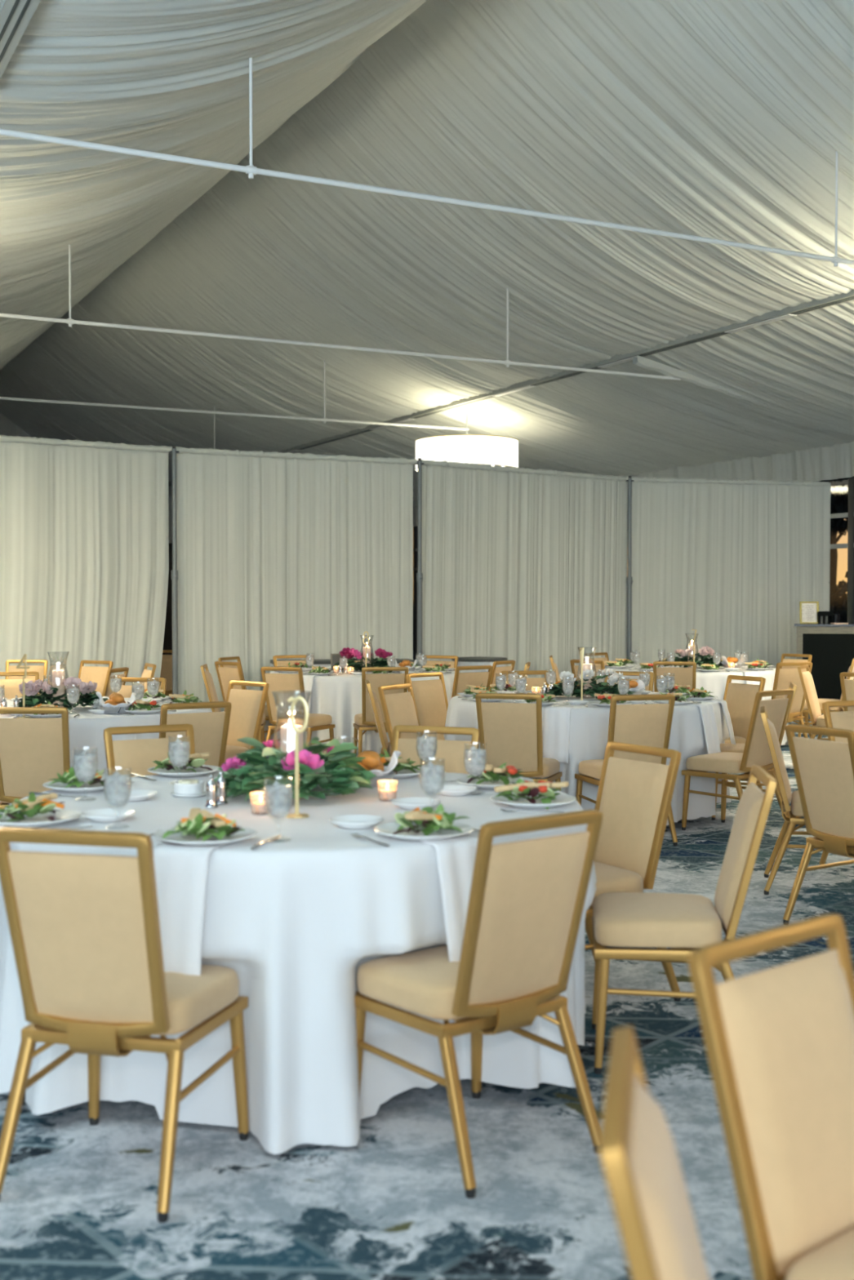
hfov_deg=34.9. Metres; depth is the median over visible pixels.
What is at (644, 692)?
bread plate
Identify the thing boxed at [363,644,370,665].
pillar candle
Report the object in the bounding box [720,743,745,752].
seat cushion
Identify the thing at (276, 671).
dinner plate
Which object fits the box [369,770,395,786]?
bowl
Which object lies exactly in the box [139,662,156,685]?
banquet chair
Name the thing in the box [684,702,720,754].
napkin
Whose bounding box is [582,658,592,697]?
pillar candle
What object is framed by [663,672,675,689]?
water goblet
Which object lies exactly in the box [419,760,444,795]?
water goblet
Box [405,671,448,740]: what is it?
banquet chair
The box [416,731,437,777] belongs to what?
water goblet
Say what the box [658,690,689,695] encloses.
dinner plate
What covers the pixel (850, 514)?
window
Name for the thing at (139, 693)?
water goblet
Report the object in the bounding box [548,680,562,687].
salad
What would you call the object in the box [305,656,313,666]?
water goblet
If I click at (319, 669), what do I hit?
salad
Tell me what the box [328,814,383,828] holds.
bread plate
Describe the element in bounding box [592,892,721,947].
seat cushion
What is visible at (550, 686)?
shaker
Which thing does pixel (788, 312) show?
ceiling beam
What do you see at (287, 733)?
pillar candle
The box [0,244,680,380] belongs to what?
rod
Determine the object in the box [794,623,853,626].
countertop
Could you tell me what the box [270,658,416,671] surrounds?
table
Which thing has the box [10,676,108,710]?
centerpiece
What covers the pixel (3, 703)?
shaker
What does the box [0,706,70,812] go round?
banquet chair
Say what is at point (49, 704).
salad
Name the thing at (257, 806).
votive candle
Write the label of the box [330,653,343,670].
frame
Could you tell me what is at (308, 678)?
napkin
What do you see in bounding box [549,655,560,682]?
banquet chair
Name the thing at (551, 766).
seat cushion
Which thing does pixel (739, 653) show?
water goblet
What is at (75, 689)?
water goblet
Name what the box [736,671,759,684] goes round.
napkin
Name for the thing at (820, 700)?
seat cushion
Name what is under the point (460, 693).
dinner plate
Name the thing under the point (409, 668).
bowl
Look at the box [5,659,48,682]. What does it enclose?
banquet chair
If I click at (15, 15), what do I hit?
purlin
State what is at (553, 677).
water goblet
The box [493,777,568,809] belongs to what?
salad
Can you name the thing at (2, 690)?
water goblet
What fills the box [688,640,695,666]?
pillar candle
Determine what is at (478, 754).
water goblet
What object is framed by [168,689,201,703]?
salad
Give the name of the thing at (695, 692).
salad
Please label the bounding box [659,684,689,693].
salad
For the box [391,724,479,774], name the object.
banquet chair
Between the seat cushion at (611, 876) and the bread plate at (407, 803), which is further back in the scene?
the seat cushion at (611, 876)
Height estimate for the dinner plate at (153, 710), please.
0.022 m
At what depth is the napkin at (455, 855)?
3.56 m
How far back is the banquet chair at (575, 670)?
12.77 m
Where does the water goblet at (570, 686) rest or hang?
on the tablecloth at (588, 726)
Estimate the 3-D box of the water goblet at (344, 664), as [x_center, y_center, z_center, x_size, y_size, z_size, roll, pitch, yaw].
[-0.759,0.229,12.369,0.077,0.167,0.077,1,2,41]
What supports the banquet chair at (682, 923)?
on the floor
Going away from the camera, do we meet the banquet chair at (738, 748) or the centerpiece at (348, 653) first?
the banquet chair at (738, 748)
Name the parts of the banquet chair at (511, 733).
frame, seat frame, leg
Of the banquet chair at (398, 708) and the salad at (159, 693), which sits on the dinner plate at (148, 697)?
the salad at (159, 693)
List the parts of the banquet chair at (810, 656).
frame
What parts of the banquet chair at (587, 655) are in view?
frame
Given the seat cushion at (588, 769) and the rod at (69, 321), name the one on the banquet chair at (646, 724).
the seat cushion at (588, 769)
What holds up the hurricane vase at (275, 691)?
on the tablecloth at (295, 920)
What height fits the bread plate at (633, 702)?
0.022 m
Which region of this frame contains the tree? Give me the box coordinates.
[815,477,848,587]
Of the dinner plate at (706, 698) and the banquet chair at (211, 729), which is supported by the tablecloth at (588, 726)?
the dinner plate at (706, 698)
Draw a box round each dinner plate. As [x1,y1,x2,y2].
[0,808,80,827]
[22,711,71,718]
[42,777,120,792]
[124,706,160,713]
[135,695,171,700]
[146,764,220,777]
[154,826,257,845]
[161,700,204,703]
[275,671,297,672]
[304,671,333,675]
[373,822,472,841]
[393,765,423,778]
[418,670,447,673]
[444,667,455,671]
[455,775,533,789]
[457,692,475,697]
[465,697,504,702]
[490,792,576,808]
[491,688,525,693]
[515,700,557,706]
[588,701,631,706]
[604,665,627,668]
[635,667,653,671]
[651,699,693,705]
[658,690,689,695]
[680,695,717,700]
[696,668,723,671]
[741,667,769,671]
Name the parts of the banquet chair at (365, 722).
leg, leg, seat frame, frame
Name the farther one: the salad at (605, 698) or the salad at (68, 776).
the salad at (605, 698)
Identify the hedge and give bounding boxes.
[829,571,847,622]
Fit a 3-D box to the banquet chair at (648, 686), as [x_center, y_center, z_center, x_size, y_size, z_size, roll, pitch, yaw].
[1.473,0.690,10.280,0.454,0.882,0.532,1,2,20]
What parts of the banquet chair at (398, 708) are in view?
frame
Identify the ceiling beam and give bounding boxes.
[168,288,853,486]
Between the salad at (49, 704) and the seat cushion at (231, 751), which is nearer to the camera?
the salad at (49, 704)
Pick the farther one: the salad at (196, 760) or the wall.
the wall
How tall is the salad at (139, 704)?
0.078 m
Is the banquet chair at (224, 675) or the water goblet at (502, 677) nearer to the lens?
the water goblet at (502, 677)
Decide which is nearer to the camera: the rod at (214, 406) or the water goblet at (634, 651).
the water goblet at (634, 651)
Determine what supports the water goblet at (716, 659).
on the tablecloth at (713, 682)
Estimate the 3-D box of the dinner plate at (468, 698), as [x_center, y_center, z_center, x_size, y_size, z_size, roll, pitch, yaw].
[0.386,0.390,8.917,0.270,0.022,0.270,0,1,0]
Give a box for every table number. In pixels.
[16,653,31,718]
[284,696,309,817]
[362,631,368,671]
[579,647,584,700]
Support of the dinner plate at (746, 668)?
on the tablecloth at (713, 682)
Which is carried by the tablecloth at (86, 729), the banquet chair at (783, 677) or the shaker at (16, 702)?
the shaker at (16, 702)
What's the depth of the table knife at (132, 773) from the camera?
4.96 m
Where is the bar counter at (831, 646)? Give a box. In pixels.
[794,623,853,721]
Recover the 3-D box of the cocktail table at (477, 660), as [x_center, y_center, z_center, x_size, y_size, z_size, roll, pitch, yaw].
[0.580,0.593,15.021,0.622,0.795,0.621,0,1,0]
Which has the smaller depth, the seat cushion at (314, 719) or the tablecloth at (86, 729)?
the tablecloth at (86, 729)
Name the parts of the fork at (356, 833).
handle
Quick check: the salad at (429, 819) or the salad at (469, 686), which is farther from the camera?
the salad at (469, 686)
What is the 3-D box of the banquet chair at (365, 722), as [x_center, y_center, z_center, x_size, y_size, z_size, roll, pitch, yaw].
[-0.381,0.658,11.533,0.454,0.882,0.532,0,1,-8]
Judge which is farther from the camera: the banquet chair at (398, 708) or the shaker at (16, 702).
the banquet chair at (398, 708)
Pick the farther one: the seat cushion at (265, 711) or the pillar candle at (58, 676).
the seat cushion at (265, 711)
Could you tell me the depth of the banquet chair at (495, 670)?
12.50 m
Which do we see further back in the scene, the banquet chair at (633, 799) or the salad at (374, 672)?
the salad at (374, 672)
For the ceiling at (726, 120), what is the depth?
12.95 m
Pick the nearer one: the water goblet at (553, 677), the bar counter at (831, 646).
the water goblet at (553, 677)
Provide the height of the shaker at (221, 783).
0.103 m
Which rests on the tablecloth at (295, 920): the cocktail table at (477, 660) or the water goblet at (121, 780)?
the water goblet at (121, 780)
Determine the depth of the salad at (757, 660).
13.70 m
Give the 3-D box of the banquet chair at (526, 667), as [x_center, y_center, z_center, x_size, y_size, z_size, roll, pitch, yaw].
[0.650,0.641,12.177,0.532,0.882,0.454,0,1,8]
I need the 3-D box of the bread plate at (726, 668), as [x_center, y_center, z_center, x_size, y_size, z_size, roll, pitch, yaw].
[2.947,0.283,13.159,0.156,0.022,0.156,0,1,0]
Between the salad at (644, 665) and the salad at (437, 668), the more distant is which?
the salad at (644, 665)
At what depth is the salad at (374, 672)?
12.13 m
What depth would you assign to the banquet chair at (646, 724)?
7.82 m
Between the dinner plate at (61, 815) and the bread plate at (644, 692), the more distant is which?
the bread plate at (644, 692)
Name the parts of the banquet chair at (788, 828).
frame, leg, leg, seat frame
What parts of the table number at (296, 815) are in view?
stem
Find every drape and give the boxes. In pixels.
[0,435,172,688]
[175,446,417,711]
[421,459,628,684]
[631,476,830,667]
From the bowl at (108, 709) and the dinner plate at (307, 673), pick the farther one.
the dinner plate at (307, 673)
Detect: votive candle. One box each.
[250,792,271,813]
[377,781,397,800]
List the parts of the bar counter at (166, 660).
frame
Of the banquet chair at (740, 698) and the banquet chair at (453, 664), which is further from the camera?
the banquet chair at (453, 664)
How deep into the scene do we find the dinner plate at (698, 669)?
12.84 m
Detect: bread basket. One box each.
[96,691,136,714]
[356,750,400,786]
[394,658,417,672]
[615,679,644,694]
[720,656,742,667]
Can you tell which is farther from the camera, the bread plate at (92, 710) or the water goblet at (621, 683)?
the water goblet at (621, 683)
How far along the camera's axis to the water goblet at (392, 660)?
12.38 m
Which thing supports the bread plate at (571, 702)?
on the tablecloth at (588, 726)
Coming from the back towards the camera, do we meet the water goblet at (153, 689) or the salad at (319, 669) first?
the salad at (319, 669)
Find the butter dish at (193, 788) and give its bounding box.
[170,778,205,797]
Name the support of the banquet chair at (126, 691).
on the floor
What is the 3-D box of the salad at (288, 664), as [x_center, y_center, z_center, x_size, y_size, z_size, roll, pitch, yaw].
[-1.290,0.251,12.738,0.208,0.087,0.211,1,2,23]
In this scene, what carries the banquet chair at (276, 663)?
on the floor
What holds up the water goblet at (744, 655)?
on the tablecloth at (713, 682)
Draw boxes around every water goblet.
[0,684,4,702]
[43,675,52,687]
[66,684,79,714]
[73,748,97,800]
[103,769,131,829]
[110,677,121,692]
[131,683,144,699]
[146,679,159,695]
[168,737,190,784]
[263,778,293,842]
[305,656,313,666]
[339,657,347,667]
[386,657,395,666]
[415,653,423,663]
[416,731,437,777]
[418,655,426,666]
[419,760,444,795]
[463,746,486,794]
[495,672,506,689]
[507,671,518,686]
[515,677,526,692]
[545,669,555,684]
[561,679,573,694]
[594,671,605,683]
[617,677,629,694]
[629,651,635,661]
[632,653,639,662]
[639,670,649,690]
[656,675,667,693]
[657,650,665,659]
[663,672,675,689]
[666,653,675,661]
[712,653,720,664]
[733,650,742,658]
[740,652,748,669]
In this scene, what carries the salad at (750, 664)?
on the dinner plate at (746, 668)
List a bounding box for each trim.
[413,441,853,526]
[632,355,853,435]
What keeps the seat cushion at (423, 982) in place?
on the banquet chair at (526, 900)
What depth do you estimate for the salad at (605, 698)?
8.44 m
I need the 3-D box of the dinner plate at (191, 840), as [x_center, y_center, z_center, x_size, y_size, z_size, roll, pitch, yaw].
[-0.587,0.524,3.614,0.270,0.022,0.270,0,1,0]
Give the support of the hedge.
on the ground
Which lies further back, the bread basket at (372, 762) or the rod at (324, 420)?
the rod at (324, 420)
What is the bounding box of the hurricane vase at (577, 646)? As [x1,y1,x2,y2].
[577,646,596,697]
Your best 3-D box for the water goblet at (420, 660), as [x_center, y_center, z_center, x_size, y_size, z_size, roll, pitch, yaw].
[-0.039,0.220,12.730,0.077,0.167,0.077,1,2,38]
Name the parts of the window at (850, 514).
frame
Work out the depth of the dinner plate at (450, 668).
13.02 m
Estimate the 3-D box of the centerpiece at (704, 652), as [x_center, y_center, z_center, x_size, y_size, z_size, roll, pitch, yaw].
[2.661,0.169,13.636,0.677,0.229,0.492,0,1,-8]
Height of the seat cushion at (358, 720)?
0.093 m
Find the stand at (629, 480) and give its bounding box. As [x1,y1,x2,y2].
[625,475,633,662]
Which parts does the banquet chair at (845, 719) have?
leg, frame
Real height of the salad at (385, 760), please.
0.087 m
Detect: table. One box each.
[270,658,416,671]
[451,656,507,672]
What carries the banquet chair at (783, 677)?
on the floor
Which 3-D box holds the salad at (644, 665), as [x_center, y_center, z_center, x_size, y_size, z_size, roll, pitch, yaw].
[2.147,0.257,13.102,0.233,0.078,0.204,0,2,-16]
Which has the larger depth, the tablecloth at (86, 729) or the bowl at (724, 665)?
the bowl at (724, 665)
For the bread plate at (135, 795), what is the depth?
4.43 m
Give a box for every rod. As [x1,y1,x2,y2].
[0,57,853,266]
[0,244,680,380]
[0,360,468,431]
[168,405,215,453]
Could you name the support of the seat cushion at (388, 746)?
on the banquet chair at (385, 744)
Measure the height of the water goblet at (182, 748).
0.167 m
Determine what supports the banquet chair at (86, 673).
on the floor
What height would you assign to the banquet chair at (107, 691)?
0.882 m
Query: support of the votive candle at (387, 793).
on the tablecloth at (295, 920)
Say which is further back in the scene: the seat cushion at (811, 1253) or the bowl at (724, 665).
the bowl at (724, 665)
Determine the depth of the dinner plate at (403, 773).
5.00 m
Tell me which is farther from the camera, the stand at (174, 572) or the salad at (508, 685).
the stand at (174, 572)
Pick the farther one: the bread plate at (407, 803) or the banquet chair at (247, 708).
the banquet chair at (247, 708)
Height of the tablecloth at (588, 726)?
0.727 m
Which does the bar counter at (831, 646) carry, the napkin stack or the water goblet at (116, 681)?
the napkin stack
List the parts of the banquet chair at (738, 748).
leg, leg, frame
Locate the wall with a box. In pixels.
[0,412,172,542]
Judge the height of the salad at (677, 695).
0.087 m
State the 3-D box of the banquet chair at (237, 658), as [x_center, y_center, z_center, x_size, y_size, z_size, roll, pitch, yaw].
[-1.725,0.611,13.388,0.532,0.882,0.454,1,2,22]
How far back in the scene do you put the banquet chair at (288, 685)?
11.34 m
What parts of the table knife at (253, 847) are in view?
handle, blade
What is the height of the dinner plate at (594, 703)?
0.022 m
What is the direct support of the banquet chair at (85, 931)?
on the floor
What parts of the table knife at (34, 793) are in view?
handle, blade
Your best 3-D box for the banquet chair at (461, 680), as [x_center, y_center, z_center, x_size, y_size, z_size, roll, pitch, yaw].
[0.253,0.653,11.713,0.454,0.882,0.532,-1,2,-36]
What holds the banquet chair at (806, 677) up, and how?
on the floor
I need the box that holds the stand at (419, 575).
[415,457,423,667]
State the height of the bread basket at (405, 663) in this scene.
0.128 m
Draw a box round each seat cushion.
[151,964,239,1035]
[224,745,248,763]
[261,713,265,724]
[263,705,268,716]
[272,713,332,726]
[354,713,373,726]
[356,944,465,1019]
[386,741,391,756]
[422,733,444,740]
[533,757,559,777]
[578,759,603,778]
[589,861,643,906]
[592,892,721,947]
[685,751,746,773]
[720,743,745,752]
[724,735,746,743]
[785,1227,853,1279]
[790,790,803,817]
[803,698,839,710]
[816,714,825,726]
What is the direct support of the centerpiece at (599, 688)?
on the tablecloth at (588, 726)
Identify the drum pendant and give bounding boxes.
[414,408,518,471]
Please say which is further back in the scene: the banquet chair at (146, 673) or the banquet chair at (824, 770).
the banquet chair at (146, 673)
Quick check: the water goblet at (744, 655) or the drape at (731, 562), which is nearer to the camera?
the water goblet at (744, 655)
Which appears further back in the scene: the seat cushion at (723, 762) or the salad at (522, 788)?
the seat cushion at (723, 762)
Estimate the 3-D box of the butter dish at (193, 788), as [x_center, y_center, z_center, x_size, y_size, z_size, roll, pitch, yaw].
[-0.785,0.488,4.488,0.120,0.050,0.120,0,1,0]
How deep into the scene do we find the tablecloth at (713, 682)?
12.80 m
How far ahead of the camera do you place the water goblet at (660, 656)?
14.19 m
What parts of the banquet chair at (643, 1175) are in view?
frame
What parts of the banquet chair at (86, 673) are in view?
frame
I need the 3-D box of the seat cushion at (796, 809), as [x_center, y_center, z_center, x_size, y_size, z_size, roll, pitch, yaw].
[1.980,0.797,6.662,0.382,0.093,0.437,0,1,14]
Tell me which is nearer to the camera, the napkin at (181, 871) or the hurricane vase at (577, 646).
the napkin at (181, 871)
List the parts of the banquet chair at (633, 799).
seat frame, leg, frame, leg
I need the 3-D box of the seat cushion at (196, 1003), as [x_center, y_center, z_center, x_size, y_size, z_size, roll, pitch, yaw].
[-0.728,0.880,3.410,0.437,0.093,0.382,0,1,14]
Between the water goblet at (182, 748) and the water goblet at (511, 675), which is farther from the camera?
the water goblet at (511, 675)
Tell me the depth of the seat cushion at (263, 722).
11.68 m
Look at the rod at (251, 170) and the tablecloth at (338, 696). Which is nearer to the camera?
the rod at (251, 170)
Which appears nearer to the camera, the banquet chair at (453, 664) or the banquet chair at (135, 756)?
the banquet chair at (135, 756)
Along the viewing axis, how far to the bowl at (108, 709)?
7.84 m
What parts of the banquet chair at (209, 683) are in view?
frame, leg, seat frame, leg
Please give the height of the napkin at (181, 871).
0.346 m
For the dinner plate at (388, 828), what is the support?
on the tablecloth at (295, 920)
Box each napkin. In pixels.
[153,841,225,975]
[302,674,321,713]
[417,834,478,961]
[542,705,573,763]
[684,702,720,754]
[703,699,735,745]
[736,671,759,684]
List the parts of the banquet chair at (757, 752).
leg, leg, seat frame, leg, frame, leg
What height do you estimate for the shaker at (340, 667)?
0.103 m
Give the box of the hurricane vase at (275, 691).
[271,690,312,798]
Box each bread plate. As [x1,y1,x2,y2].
[80,808,135,822]
[88,708,104,713]
[108,789,157,801]
[139,698,161,702]
[302,668,311,671]
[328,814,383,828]
[351,671,367,675]
[391,797,440,809]
[399,671,415,673]
[431,784,477,795]
[496,691,515,693]
[529,688,548,693]
[565,700,589,704]
[626,700,646,704]
[640,690,651,694]
[723,667,739,670]
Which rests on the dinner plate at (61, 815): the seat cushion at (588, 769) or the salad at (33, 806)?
the salad at (33, 806)
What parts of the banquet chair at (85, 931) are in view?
leg, frame, leg, seat frame, leg, leg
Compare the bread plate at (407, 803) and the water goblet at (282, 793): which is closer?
the water goblet at (282, 793)
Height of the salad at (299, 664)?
0.078 m
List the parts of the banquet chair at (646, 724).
leg, seat frame, frame, leg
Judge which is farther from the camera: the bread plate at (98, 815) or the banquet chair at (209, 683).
the banquet chair at (209, 683)
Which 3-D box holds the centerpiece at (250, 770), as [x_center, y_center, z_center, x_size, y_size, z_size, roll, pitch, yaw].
[-0.434,0.420,4.468,0.538,0.202,0.534,0,1,0]
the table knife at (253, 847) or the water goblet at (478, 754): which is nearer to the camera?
the table knife at (253, 847)
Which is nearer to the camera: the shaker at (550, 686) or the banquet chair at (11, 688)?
the shaker at (550, 686)
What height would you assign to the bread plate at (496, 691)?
0.022 m
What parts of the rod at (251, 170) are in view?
rod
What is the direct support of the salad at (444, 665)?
on the dinner plate at (450, 668)
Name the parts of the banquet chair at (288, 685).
leg, frame, seat frame, leg, leg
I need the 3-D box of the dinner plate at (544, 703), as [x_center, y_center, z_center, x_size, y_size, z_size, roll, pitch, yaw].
[0.691,0.399,8.572,0.270,0.022,0.270,0,1,0]
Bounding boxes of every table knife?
[29,791,86,796]
[54,826,93,829]
[130,772,156,780]
[251,834,281,849]
[472,827,479,832]
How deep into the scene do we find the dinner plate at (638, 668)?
13.02 m
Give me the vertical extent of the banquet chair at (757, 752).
0.882 m
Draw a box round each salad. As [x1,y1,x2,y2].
[0,791,65,821]
[33,701,59,715]
[48,765,106,788]
[128,699,161,711]
[133,687,165,698]
[150,751,213,772]
[162,808,244,841]
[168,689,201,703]
[277,662,296,666]
[293,661,313,667]
[308,666,332,673]
[371,671,393,673]
[378,748,423,774]
[389,803,469,837]
[422,665,445,671]
[428,662,450,669]
[462,682,492,694]
[466,762,524,785]
[470,688,497,699]
[489,681,520,690]
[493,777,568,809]
[519,692,555,702]
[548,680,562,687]
[594,693,630,703]
[604,660,626,666]
[615,657,635,664]
[638,662,660,671]
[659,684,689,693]
[659,688,688,702]
[682,686,714,699]
[700,662,719,670]
[744,662,768,668]
[751,657,772,666]
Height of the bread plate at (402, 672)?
0.022 m
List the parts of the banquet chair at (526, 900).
leg, leg, seat frame, leg, frame, leg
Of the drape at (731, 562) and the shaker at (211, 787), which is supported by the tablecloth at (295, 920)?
the shaker at (211, 787)
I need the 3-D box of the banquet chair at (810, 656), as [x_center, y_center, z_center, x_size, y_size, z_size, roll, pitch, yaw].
[3.690,0.590,14.197,0.532,0.882,0.454,-1,2,-35]
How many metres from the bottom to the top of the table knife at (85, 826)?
0.010 m
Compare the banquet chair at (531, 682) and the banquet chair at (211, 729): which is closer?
the banquet chair at (211, 729)
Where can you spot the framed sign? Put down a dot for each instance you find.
(808, 611)
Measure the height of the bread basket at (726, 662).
0.128 m
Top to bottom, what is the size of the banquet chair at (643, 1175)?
0.882 m
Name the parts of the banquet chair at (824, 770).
leg, frame, seat frame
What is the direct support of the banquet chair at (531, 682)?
on the floor
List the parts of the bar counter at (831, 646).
panel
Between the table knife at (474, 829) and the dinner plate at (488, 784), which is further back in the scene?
the dinner plate at (488, 784)
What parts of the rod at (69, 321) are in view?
rod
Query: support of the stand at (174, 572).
on the floor
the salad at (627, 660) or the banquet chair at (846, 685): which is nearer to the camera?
the banquet chair at (846, 685)
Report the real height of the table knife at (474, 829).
0.010 m
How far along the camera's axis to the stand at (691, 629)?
13.25 m
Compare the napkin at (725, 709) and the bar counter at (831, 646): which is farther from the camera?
the bar counter at (831, 646)
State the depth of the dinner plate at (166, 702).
8.58 m
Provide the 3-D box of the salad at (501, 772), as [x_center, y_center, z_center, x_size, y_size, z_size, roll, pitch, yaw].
[0.233,0.469,4.726,0.204,0.078,0.233,0,1,13]
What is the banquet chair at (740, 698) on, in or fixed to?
on the floor
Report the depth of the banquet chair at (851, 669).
13.22 m
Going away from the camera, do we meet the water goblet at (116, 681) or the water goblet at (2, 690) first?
the water goblet at (2, 690)
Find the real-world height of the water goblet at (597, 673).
0.167 m
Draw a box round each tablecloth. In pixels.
[0,697,212,778]
[0,769,596,1154]
[264,668,461,756]
[443,690,730,825]
[604,664,788,745]
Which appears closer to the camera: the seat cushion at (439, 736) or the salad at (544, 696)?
the salad at (544, 696)
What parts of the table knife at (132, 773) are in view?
handle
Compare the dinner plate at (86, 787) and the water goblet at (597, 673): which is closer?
the dinner plate at (86, 787)
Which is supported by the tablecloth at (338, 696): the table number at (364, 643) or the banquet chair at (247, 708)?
the table number at (364, 643)
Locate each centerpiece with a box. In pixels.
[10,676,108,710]
[213,737,376,801]
[332,647,395,671]
[546,668,635,697]
[662,645,722,667]
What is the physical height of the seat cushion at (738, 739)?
0.093 m
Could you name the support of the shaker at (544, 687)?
on the tablecloth at (588, 726)
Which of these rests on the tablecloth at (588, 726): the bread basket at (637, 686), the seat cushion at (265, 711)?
the bread basket at (637, 686)
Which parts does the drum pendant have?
stem, lamp shade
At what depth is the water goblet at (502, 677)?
9.19 m
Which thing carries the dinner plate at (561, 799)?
on the tablecloth at (295, 920)
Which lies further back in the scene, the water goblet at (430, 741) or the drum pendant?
the drum pendant
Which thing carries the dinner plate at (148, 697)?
on the tablecloth at (86, 729)
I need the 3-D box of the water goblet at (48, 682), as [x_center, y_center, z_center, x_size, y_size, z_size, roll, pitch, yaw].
[-2.475,0.316,8.919,0.077,0.167,0.077,1,2,28]
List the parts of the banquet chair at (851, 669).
leg, leg, seat frame, frame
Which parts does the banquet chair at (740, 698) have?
frame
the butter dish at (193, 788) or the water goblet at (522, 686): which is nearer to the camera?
the butter dish at (193, 788)
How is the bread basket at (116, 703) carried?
on the tablecloth at (86, 729)
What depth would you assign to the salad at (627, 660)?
14.10 m
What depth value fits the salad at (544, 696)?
8.56 m
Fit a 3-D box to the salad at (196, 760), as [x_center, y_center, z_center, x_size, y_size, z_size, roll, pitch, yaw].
[-0.911,0.455,5.045,0.228,0.080,0.222,-1,2,-27]
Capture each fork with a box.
[350,832,389,846]
[500,808,564,813]
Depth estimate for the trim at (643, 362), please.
16.22 m
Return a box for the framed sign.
[799,601,818,623]
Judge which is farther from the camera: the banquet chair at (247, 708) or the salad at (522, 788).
the banquet chair at (247, 708)
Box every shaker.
[0,696,7,706]
[13,695,19,706]
[204,774,217,808]
[216,771,228,804]
[337,662,342,673]
[344,662,347,673]
[542,682,546,693]
[548,681,553,691]
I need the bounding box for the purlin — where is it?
[0,0,40,79]
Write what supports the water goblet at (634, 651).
on the tablecloth at (713, 682)
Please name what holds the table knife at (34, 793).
on the tablecloth at (295, 920)
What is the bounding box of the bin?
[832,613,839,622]
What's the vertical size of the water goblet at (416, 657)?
0.167 m
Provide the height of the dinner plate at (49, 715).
0.022 m
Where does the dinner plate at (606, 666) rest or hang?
on the tablecloth at (713, 682)
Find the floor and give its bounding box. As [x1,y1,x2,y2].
[0,697,853,1279]
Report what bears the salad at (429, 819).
on the dinner plate at (388, 828)
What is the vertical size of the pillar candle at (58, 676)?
0.265 m
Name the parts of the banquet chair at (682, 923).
leg, leg, seat frame, leg, frame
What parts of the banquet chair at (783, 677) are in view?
seat frame, leg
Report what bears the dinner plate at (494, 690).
on the tablecloth at (588, 726)
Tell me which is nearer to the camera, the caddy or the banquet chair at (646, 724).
the banquet chair at (646, 724)
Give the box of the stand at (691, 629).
[691,629,696,662]
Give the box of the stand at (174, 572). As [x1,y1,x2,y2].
[168,445,178,694]
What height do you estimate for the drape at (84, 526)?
3.028 m
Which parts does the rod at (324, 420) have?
rod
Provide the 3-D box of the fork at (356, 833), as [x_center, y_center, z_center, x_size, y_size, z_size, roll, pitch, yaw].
[-0.149,0.529,3.606,0.022,0.008,0.192,-1,2,-31]
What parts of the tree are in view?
crown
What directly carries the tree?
on the ground
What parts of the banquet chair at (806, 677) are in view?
frame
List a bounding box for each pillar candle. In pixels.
[52,663,65,706]
[280,719,302,780]
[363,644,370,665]
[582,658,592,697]
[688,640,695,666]
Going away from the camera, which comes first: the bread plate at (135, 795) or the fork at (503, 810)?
the fork at (503, 810)
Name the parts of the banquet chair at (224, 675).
frame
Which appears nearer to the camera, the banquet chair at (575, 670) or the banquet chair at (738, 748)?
the banquet chair at (738, 748)
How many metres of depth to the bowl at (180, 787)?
4.45 m
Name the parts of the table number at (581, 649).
stem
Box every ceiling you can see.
[0,0,853,482]
[168,299,853,507]
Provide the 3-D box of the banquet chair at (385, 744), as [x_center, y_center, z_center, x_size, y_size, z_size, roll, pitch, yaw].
[-0.148,0.717,9.203,0.532,0.882,0.454,0,1,-4]
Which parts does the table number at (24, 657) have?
stem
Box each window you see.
[162,542,172,654]
[413,475,853,664]
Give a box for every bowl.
[99,705,133,714]
[173,780,204,795]
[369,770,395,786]
[397,667,415,672]
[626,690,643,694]
[722,664,742,667]
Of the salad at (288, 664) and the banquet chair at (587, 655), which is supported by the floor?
the banquet chair at (587, 655)
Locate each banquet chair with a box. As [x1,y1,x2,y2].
[0,671,39,699]
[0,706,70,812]
[0,826,248,1222]
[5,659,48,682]
[78,660,113,694]
[102,666,128,697]
[103,724,195,777]
[113,677,166,697]
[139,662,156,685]
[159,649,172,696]
[159,701,231,767]
[200,663,266,743]
[214,661,276,739]
[217,656,246,689]
[223,680,269,764]
[260,666,334,757]
[272,654,308,666]
[353,666,408,754]
[354,808,602,1198]
[364,680,391,756]
[377,683,479,764]
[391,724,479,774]
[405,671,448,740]
[422,655,457,670]
[451,665,493,697]
[475,693,562,791]
[488,660,515,688]
[499,670,549,690]
[520,662,530,677]
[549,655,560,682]
[569,659,604,685]
[574,693,677,845]
[584,741,680,1001]
[585,652,608,666]
[591,764,776,1074]
[598,1025,709,1279]
[603,671,653,691]
[653,661,696,692]
[681,688,793,830]
[687,913,853,1279]
[711,681,796,820]
[723,675,765,788]
[760,706,853,894]
[771,662,812,737]
[779,653,812,737]
[782,723,853,924]
[797,657,853,737]
[797,664,827,740]
[818,700,853,865]
[840,671,853,711]
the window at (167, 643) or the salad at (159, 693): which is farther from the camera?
the window at (167, 643)
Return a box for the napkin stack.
[830,622,848,624]
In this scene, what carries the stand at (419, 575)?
on the floor
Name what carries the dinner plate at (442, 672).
on the tablecloth at (338, 696)
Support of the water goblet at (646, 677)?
on the tablecloth at (588, 726)
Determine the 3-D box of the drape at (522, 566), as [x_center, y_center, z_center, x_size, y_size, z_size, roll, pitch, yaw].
[1.254,-0.574,16.556,3.415,3.029,0.093,-1,2,-38]
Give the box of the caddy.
[817,611,833,624]

